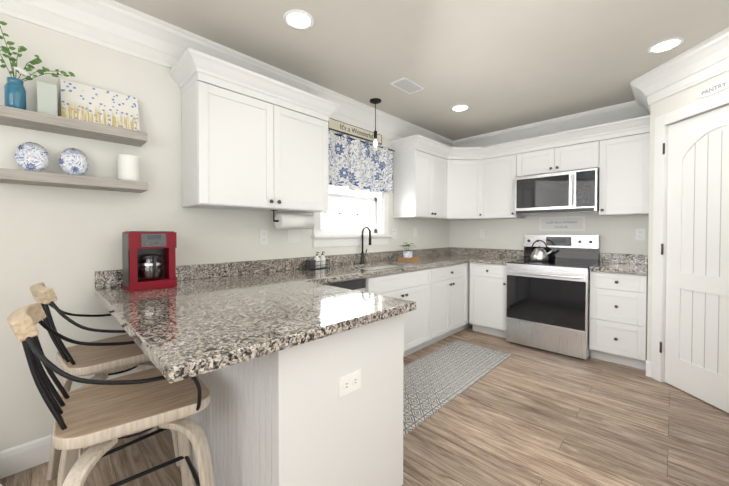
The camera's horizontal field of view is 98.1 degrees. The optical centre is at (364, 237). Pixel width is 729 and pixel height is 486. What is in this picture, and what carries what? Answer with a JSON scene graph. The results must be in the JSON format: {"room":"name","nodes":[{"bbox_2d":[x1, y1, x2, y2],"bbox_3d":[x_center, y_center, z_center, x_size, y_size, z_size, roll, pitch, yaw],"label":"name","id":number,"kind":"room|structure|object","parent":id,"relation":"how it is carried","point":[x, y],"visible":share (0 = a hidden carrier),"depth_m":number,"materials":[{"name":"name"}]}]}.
{"room":"kitchen","nodes":[
{"label":"kitchen","id":0,"kind":"room"},
{"bbox_2d":[0,13,449,450],"bbox_3d":[-1.503,-0.071,2.077,0.150,2.590,8.150,1,1,44],"label":"wall","id":1,"kind":"structure","parent":0,"point":[64,243],"depth_m":1.85,"materials":[{"name":"paint"}]},
{"bbox_2d":[0,435,85,478],"bbox_3d":[-2.952,1.182,0.500,0.016,0.135,3.840,1,1,44],"label":"baseboard","id":2,"kind":"structure","parent":1,"relation":"attached to","point":[23,457],"depth_m":1.67,"materials":[{"name":"white wood"}]},
{"bbox_2d":[0,168,147,192],"bbox_3d":[-1.584,-0.303,1.747,0.188,0.050,0.620,1,1,44],"label":"shelf","id":3,"kind":"object","parent":1,"relation":"attached to","point":[14,176],"visible":1,"depth_m":1.67,"materials":[{"name":"grey wood"}]},
{"bbox_2d":[15,142,48,171],"bbox_3d":[-1.713,-0.412,1.633,0.085,0.169,0.123,1,1,44],"label":"plate","id":4,"kind":"object","parent":3,"relation":"on","point":[30,156],"depth_m":1.65,"materials":[{"name":"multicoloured ceramic"}]},
{"bbox_2d":[59,148,88,175],"bbox_3d":[-1.601,-0.414,1.747,0.085,0.169,0.123,1,1,44],"label":"plate","id":5,"kind":"object","parent":3,"relation":"on","point":[72,161],"depth_m":1.76,"materials":[{"name":"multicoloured ceramic"}]},
{"bbox_2d":[117,154,139,180],"bbox_3d":[-1.420,-0.410,1.906,0.110,0.156,0.110,1,1,44],"label":"candle","id":6,"kind":"object","parent":3,"relation":"on","point":[128,165],"visible":0.96,"depth_m":1.86,"materials":[{"name":"white wax"}]},
{"bbox_2d":[0,105,147,146],"bbox_3d":[-1.584,-0.598,1.742,0.188,0.050,0.620,1,1,44],"label":"shelf","id":7,"kind":"object","parent":1,"relation":"attached to","point":[22,118],"visible":1,"depth_m":1.68,"materials":[{"name":"grey wood"}]},
{"bbox_2d":[0,21,74,109],"bbox_3d":[-1.702,-0.841,1.609,0.079,0.438,0.340,1,1,44],"label":"vase","id":8,"kind":"object","parent":7,"relation":"on","point":[14,93],"visible":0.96,"depth_m":1.56,"materials":[{"name":"blue glass"}]},
{"bbox_2d":[37,81,57,115],"bbox_3d":[-1.674,-0.711,1.671,0.100,0.175,0.075,1,1,44],"label":"box","id":9,"kind":"object","parent":7,"relation":"on","point":[47,100],"visible":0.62,"depth_m":1.64,"materials":[{"name":"grey"}]},
{"bbox_2d":[60,79,139,130],"bbox_3d":[-1.533,-0.748,1.850,0.086,0.250,0.350,1,1,44],"label":"canvas art","id":10,"kind":"object","parent":7,"relation":"on","point":[82,102],"visible":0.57,"depth_m":1.83},
{"bbox_2d":[169,47,340,212],"bbox_3d":[-0.760,-0.667,2.425,0.406,0.910,1.184,1,1,44],"label":"upper cabinet","id":11,"kind":"object","parent":1,"relation":"attached to","point":[245,146],"visible":1,"depth_m":2.20,"materials":[{"name":"white wood"}]},
{"bbox_2d":[270,210,314,228],"bbox_3d":[-0.588,-0.142,2.660,0.124,0.147,0.415,1,1,44],"label":"paper towel holder","id":12,"kind":"object","parent":11,"relation":"attached to","point":[290,221],"visible":1,"depth_m":2.60,"materials":[{"name":"white paper"}]},
{"bbox_2d":[259,230,267,243],"bbox_3d":[-0.841,-0.001,2.640,0.008,0.120,0.075,1,1,44],"label":"electrical outlet","id":13,"kind":"object","parent":1,"relation":"attached to","point":[263,236],"visible":1,"depth_m":2.63,"materials":[{"name":"white plastic"}]},
{"bbox_2d":[288,229,299,242],"bbox_3d":[-0.634,-0.009,2.851,0.009,0.120,0.125,1,1,44],"label":"light switch","id":14,"kind":"object","parent":1,"relation":"attached to","point":[293,235],"visible":1,"depth_m":2.85,"materials":[{"name":"white plastic"}]},
{"bbox_2d":[311,190,391,247],"bbox_3d":[-0.142,-0.478,3.418,0.210,1.140,1.140,1,1,44],"label":"window","id":15,"kind":"structure","parent":1,"relation":"in","point":[319,238],"depth_m":3.46,"materials":[{"name":"white"}]},
{"bbox_2d":[329,185,374,194],"bbox_3d":[-0.154,-0.713,3.426,0.005,0.450,0.800,1,1,44],"label":"window shade","id":16,"kind":"object","parent":15,"relation":"attached to","point":[344,188],"visible":0.21,"depth_m":3.40,"materials":[{"name":"white fabric"}]},
{"bbox_2d":[328,118,381,144],"bbox_3d":[-0.081,-1.125,3.390,0.014,0.115,0.800,1,1,44],"label":"sign","id":17,"kind":"object","parent":1,"relation":"attached to","point":[333,124],"visible":0.82,"depth_m":3.32,"materials":[{"name":"grey wood"}]},
{"bbox_2d":[340,124,372,138],"bbox_3d":[-0.075,-1.129,3.385,0.002,0.054,0.483,1,1,44],"label":"lettering","id":18,"kind":"object","parent":17,"relation":"attached to","point":[370,136],"visible":1,"depth_m":3.42,"materials":[{"name":"grey paint"}]},
{"bbox_2d":[328,130,394,192],"bbox_3d":[-0.064,-0.759,3.337,0.127,0.547,1.180,1,1,44],"label":"valance","id":19,"kind":"object","parent":1,"relation":"attached to","point":[354,164],"visible":0.81,"depth_m":3.29,"materials":[{"name":"fabric"}]},
{"bbox_2d":[0,0,728,146],"bbox_3d":[-0.181,-1.231,0.657,3.700,0.225,8.000,1,1,44],"label":"crown molding","id":20,"kind":"structure","parent":1,"relation":"attached to","point":[118,27],"depth_m":2.30,"materials":[{"name":"white wood"}]},
{"bbox_2d":[392,229,395,238],"bbox_3d":[0.367,-0.041,3.872,0.008,0.120,0.075,1,1,44],"label":"electrical outlet","id":21,"kind":"object","parent":1,"relation":"attached to","point":[393,233],"visible":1,"depth_m":3.86,"materials":[{"name":"white plastic"}]},
{"bbox_2d":[413,228,416,236],"bbox_3d":[0.671,-0.066,4.182,0.008,0.120,0.075,1,1,44],"label":"electrical outlet","id":22,"kind":"object","parent":1,"relation":"attached to","point":[414,232],"visible":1,"depth_m":4.17,"materials":[{"name":"white plastic"}]},
{"bbox_2d":[393,135,448,218],"bbox_3d":[0.741,-0.692,3.982,0.366,0.910,0.748,1,1,44],"label":"upper cabinet","id":23,"kind":"object","parent":1,"relation":"attached to","point":[434,180],"depth_m":3.77,"materials":[{"name":"white wood"}]},
{"bbox_2d":[0,325,728,485],"bbox_3d":[0.640,1.287,-0.001,6.150,0.060,8.150,1,1,44],"label":"floor","id":24,"kind":"structure","parent":0,"point":[522,415],"depth_m":1.94,"materials":[{"name":"brown wood"}]},
{"bbox_2d":[30,282,179,479],"bbox_3d":[-1.317,0.724,1.640,0.490,1.015,0.562,1,1,38],"label":"bar stool","id":25,"kind":"object","parent":24,"relation":"on","point":[101,362],"visible":0.58,"depth_m":1.53,"materials":[{"name":"brown wood"}]},
{"bbox_2d":[7,302,214,485],"bbox_3d":[-0.880,0.732,1.165,0.562,1.015,0.490,-1,1,-42],"label":"bar stool","id":26,"kind":"object","parent":24,"relation":"on","point":[100,417],"visible":0.94,"depth_m":1.09,"materials":[{"name":"brown wood"}]},
{"bbox_2d":[170,313,403,485],"bbox_3d":[-0.577,0.787,1.854,1.499,0.880,0.712,1,1,44],"label":"base cabinet","id":27,"kind":"object","parent":24,"relation":"on","point":[287,417],"visible":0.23,"depth_m":1.28,"materials":[{"name":"white wood"}]},
{"bbox_2d":[107,279,415,382],"bbox_3d":[-0.438,0.333,1.474,0.903,0.040,1.050,1,1,44],"label":"countertop","id":28,"kind":"structure","parent":27,"relation":"on","point":[199,319],"depth_m":1.23,"materials":[{"name":"stone"}]},
{"bbox_2d":[339,369,360,397],"bbox_3d":[-0.058,0.601,1.302,0.008,0.075,0.120,1,1,44],"label":"outlet","id":29,"kind":"object","parent":27,"relation":"attached to","point":[350,382],"visible":1,"depth_m":1.30,"materials":[{"name":"white plastic"}]},
{"bbox_2d":[324,278,365,291],"bbox_3d":[-0.403,0.777,2.615,0.649,0.875,0.651,1,1,44],"label":"dishwasher","id":30,"kind":"object","parent":24,"relation":"on","point":[357,284],"visible":0.08,"depth_m":2.52,"materials":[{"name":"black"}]},
{"bbox_2d":[358,265,437,356],"bbox_3d":[0.170,0.765,3.248,0.618,0.880,1.025,1,1,44],"label":"base cabinet","id":31,"kind":"object","parent":24,"relation":"on","point":[419,286],"depth_m":3.18,"materials":[{"name":"white wood"}]},
{"bbox_2d":[95,247,474,308],"bbox_3d":[0.085,0.254,3.122,0.660,0.145,4.138,1,1,44],"label":"backsplash","id":32,"kind":"structure","parent":31,"relation":"on","point":[344,267],"depth_m":2.48,"materials":[{"name":"stone"}]},
{"bbox_2d":[112,231,176,291],"bbox_3d":[-1.330,0.135,1.912,0.277,0.340,0.288,1,1,44],"label":"coffee maker","id":33,"kind":"object","parent":32,"relation":"on","point":[149,259],"visible":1,"depth_m":1.86,"materials":[{"name":"red plastic"}]},
{"bbox_2d":[303,251,329,269],"bbox_3d":[-0.441,0.212,2.909,0.114,0.155,0.223,1,1,44],"label":"soap caddy","id":34,"kind":"object","parent":32,"relation":"on","point":[317,262],"visible":1,"depth_m":2.89,"materials":[{"name":"black metal"}]},
{"bbox_2d":[360,227,370,263],"bbox_3d":[0.025,0.085,3.355,0.152,0.394,0.084,1,1,44],"label":"faucet","id":35,"kind":"object","parent":32,"relation":"on","point":[362,256],"visible":1,"depth_m":3.36,"materials":[{"name":"metal"}]},
{"bbox_2d":[398,243,419,260],"bbox_3d":[0.519,0.168,3.733,0.199,0.215,0.239,1,1,44],"label":"potted plant","id":36,"kind":"object","parent":32,"relation":"on","point":[407,255],"visible":1,"depth_m":3.69,"materials":[{"name":"white ceramic"}]},
{"bbox_2d":[438,262,469,340],"bbox_3d":[0.749,0.755,3.839,0.618,0.880,0.880,1,1,44],"label":"base cabinet","id":37,"kind":"object","parent":24,"relation":"on","point":[439,296],"depth_m":3.71,"materials":[{"name":"white wood"}]},
{"bbox_2d":[403,340,510,436],"bbox_3d":[0.634,1.208,2.783,0.615,0.008,1.840,1,1,44],"label":"rug","id":38,"kind":"object","parent":24,"relation":"on","point":[435,381],"visible":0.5,"depth_m":2.75,"materials":[{"name":"grey fabric"}]},
{"bbox_2d":[469,262,506,337],"bbox_3d":[1.694,0.752,4.018,0.470,0.880,0.618,1,1,44],"label":"base cabinet","id":39,"kind":"object","parent":24,"relation":"on","point":[487,287],"depth_m":3.81,"materials":[{"name":"white wood"}]},
{"bbox_2d":[471,248,523,264],"bbox_3d":[1.693,0.240,3.982,0.434,0.145,0.658,1,1,44],"label":"countertop","id":40,"kind":"structure","parent":39,"relation":"on","point":[480,255],"depth_m":4.18,"materials":[{"name":"stone"}]},
{"bbox_2d":[506,235,599,359],"bbox_3d":[2.083,0.590,3.527,0.760,1.220,0.726,1,1,44],"label":"range","id":41,"kind":"object","parent":24,"relation":"on","point":[548,305],"visible":0.9,"depth_m":3.34,"materials":[{"name":"silver metal"}]},
{"bbox_2d":[530,240,551,260],"bbox_3d":[2.070,0.155,3.704,0.233,0.248,0.190,1,1,44],"label":"kettle","id":42,"kind":"object","parent":41,"relation":"on","point":[539,253],"visible":1,"depth_m":3.66,"materials":[{"name":"silver metal"}]},
{"bbox_2d":[589,271,647,369],"bbox_3d":[2.562,0.766,3.168,0.420,0.880,0.618,1,1,44],"label":"base cabinet","id":43,"kind":"object","parent":24,"relation":"on","point":[618,319],"depth_m":2.94,"materials":[{"name":"white wood"}]},
{"bbox_2d":[589,253,647,274],"bbox_3d":[2.555,0.254,3.152,0.424,0.145,0.638,1,1,44],"label":"countertop","id":44,"kind":"structure","parent":43,"relation":"on","point":[609,262],"depth_m":3.26,"materials":[{"name":"stone"}]},
{"bbox_2d":[114,0,728,140],"bbox_3d":[0.640,-1.372,-0.044,6.150,0.080,8.150,1,1,44],"label":"ceiling","id":45,"kind":"structure","parent":0,"point":[495,65],"depth_m":2.26,"materials":[{"name":"paint"}]},
{"bbox_2d":[283,9,313,29],"bbox_3d":[-0.414,-1.362,1.990,0.190,0.006,0.190,1,1,44],"label":"recessed light","id":46,"kind":"object","parent":45,"relation":"in","point":[296,19],"visible":1,"depth_m":1.98,"materials":[{"name":"white plastic"}]},
{"bbox_2d":[370,98,380,154],"bbox_3d":[0.111,-1.118,3.216,0.120,0.535,0.120,1,1,44],"label":"pendant light","id":47,"kind":"object","parent":45,"relation":"hanging from","point":[375,101],"visible":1,"depth_m":3.20,"materials":[{"name":"black metal"}]},
{"bbox_2d":[390,77,423,93],"bbox_3d":[0.391,-1.375,2.882,0.160,0.009,0.300,1,1,44],"label":"ceiling vent","id":48,"kind":"object","parent":45,"relation":"in","point":[405,84],"visible":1,"depth_m":2.86,"materials":[{"name":"white metal"}]},
{"bbox_2d":[451,105,468,111],"bbox_3d":[1.029,-1.385,3.405,0.190,0.006,0.190,1,1,44],"label":"recessed light","id":49,"kind":"object","parent":45,"relation":"in","point":[458,108],"visible":1,"depth_m":3.41,"materials":[{"name":"white plastic"}]},
{"bbox_2d":[647,37,683,53],"bbox_3d":[2.151,-1.367,2.264,0.190,0.006,0.190,1,1,44],"label":"recessed light","id":50,"kind":"object","parent":45,"relation":"in","point":[665,45],"visible":1,"depth_m":2.26,"materials":[{"name":"white"}]},
{"bbox_2d":[449,132,648,262],"bbox_3d":[3.493,-0.083,2.783,6.000,2.590,0.150,1,1,44],"label":"wall","id":51,"kind":"structure","parent":0,"point":[617,234],"depth_m":3.96,"materials":[{"name":"paint"}]},
{"bbox_2d":[437,147,484,220],"bbox_3d":[1.302,-0.698,4.318,0.702,0.910,0.702,1,1,44],"label":"upper cabinet","id":52,"kind":"object","parent":51,"relation":"attached to","point":[466,164],"depth_m":4.13,"materials":[{"name":"white wood"}]},
{"bbox_2d":[480,230,484,237],"bbox_3d":[1.665,-0.045,4.462,0.075,0.120,0.008,1,1,44],"label":"electrical outlet","id":53,"kind":"object","parent":51,"relation":"attached to","point":[482,233],"visible":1,"depth_m":4.46,"materials":[{"name":"white plastic"}]},
{"bbox_2d":[485,141,524,218],"bbox_3d":[1.766,-0.694,4.089,0.468,0.910,0.375,1,1,44],"label":"upper cabinet","id":54,"kind":"object","parent":51,"relation":"attached to","point":[500,172],"depth_m":3.96,"materials":[{"name":"white wood"}]},
{"bbox_2d":[517,124,600,176],"bbox_3d":[2.239,-0.932,3.654,0.810,0.420,0.330,1,1,44],"label":"upper cabinet","id":55,"kind":"object","parent":51,"relation":"attached to","point":[583,156],"depth_m":3.49,"materials":[{"name":"white wood"}]},
{"bbox_2d":[514,168,598,214],"bbox_3d":[2.191,-0.491,3.613,0.800,0.430,0.466,1,1,44],"label":"microwave","id":56,"kind":"object","parent":55,"relation":"attached to","point":[576,191],"visible":1,"depth_m":3.44,"materials":[{"name":"silver metal"}]},
{"bbox_2d":[539,216,584,230],"bbox_3d":[2.350,-0.159,3.780,0.470,0.170,0.017,1,1,44],"label":"sign","id":57,"kind":"object","parent":51,"relation":"attached to","point":[578,224],"visible":1,"depth_m":3.76,"materials":[{"name":"white wood"}]},
{"bbox_2d":[597,115,649,215],"bbox_3d":[2.670,-0.680,3.236,0.397,0.910,0.330,1,1,44],"label":"upper cabinet","id":58,"kind":"object","parent":51,"relation":"attached to","point":[625,161],"depth_m":3.11,"materials":[{"name":"white wood"}]},
{"bbox_2d":[636,229,644,239],"bbox_3d":[2.865,-0.026,3.286,0.075,0.120,0.008,1,1,44],"label":"electrical outlet","id":59,"kind":"object","parent":51,"relation":"attached to","point":[640,234],"visible":1,"depth_m":3.28,"materials":[{"name":"white plastic"}]},
{"bbox_2d":[647,71,728,360],"bbox_3d":[2.548,-0.073,2.196,0.100,2.590,1.160,0,1,-1],"label":"wall","id":60,"kind":"structure","parent":0,"point":[681,99],"depth_m":2.72,"materials":[{"name":"paint"}]},
{"bbox_2d":[659,143,664,352],"bbox_3d":[2.473,0.095,2.629,0.016,1.740,0.018,1,1,44],"label":"pantry hinge","id":61,"kind":"object","parent":60,"relation":"attached to","point":[662,251],"visible":1,"depth_m":2.62,"materials":[{"name":"black metal"}]},
{"bbox_2d":[651,89,728,381],"bbox_3d":[2.539,0.106,2.242,0.118,2.230,0.955,0,1,-1],"label":"door frame","id":62,"kind":"structure","parent":60,"relation":"attached to","point":[662,122],"depth_m":2.65,"materials":[{"name":"white wood"}]},
{"bbox_2d":[665,105,728,412],"bbox_3d":[2.525,0.151,2.242,0.035,2.123,0.765,0,1,-1],"label":"pantry door","id":63,"kind":"structure","parent":60,"relation":"in","point":[697,319],"depth_m":2.38,"materials":[{"name":"white wood"}]},
{"bbox_2d":[695,79,728,97],"bbox_3d":[2.490,-1.054,2.252,0.012,0.070,0.259,0,1,-1],"label":"sign","id":64,"kind":"object","parent":60,"relation":"attached to","point":[711,92],"visible":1,"depth_m":2.25,"materials":[{"name":"white"}]},
{"bbox_2d":[702,82,725,94],"bbox_3d":[2.483,-1.056,2.251,0.002,0.029,0.155,0,1,-1],"label":"lettering","id":65,"kind":"object","parent":64,"relation":"attached to","point":[715,88],"visible":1,"depth_m":2.24,"materials":[{"name":"grey paint"}]},
{"label":"outside","id":66,"kind":"structure","parent":0,"visible":0},
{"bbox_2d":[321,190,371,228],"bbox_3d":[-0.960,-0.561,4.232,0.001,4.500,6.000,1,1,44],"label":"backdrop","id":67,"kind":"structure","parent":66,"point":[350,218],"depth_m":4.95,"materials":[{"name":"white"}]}
]}

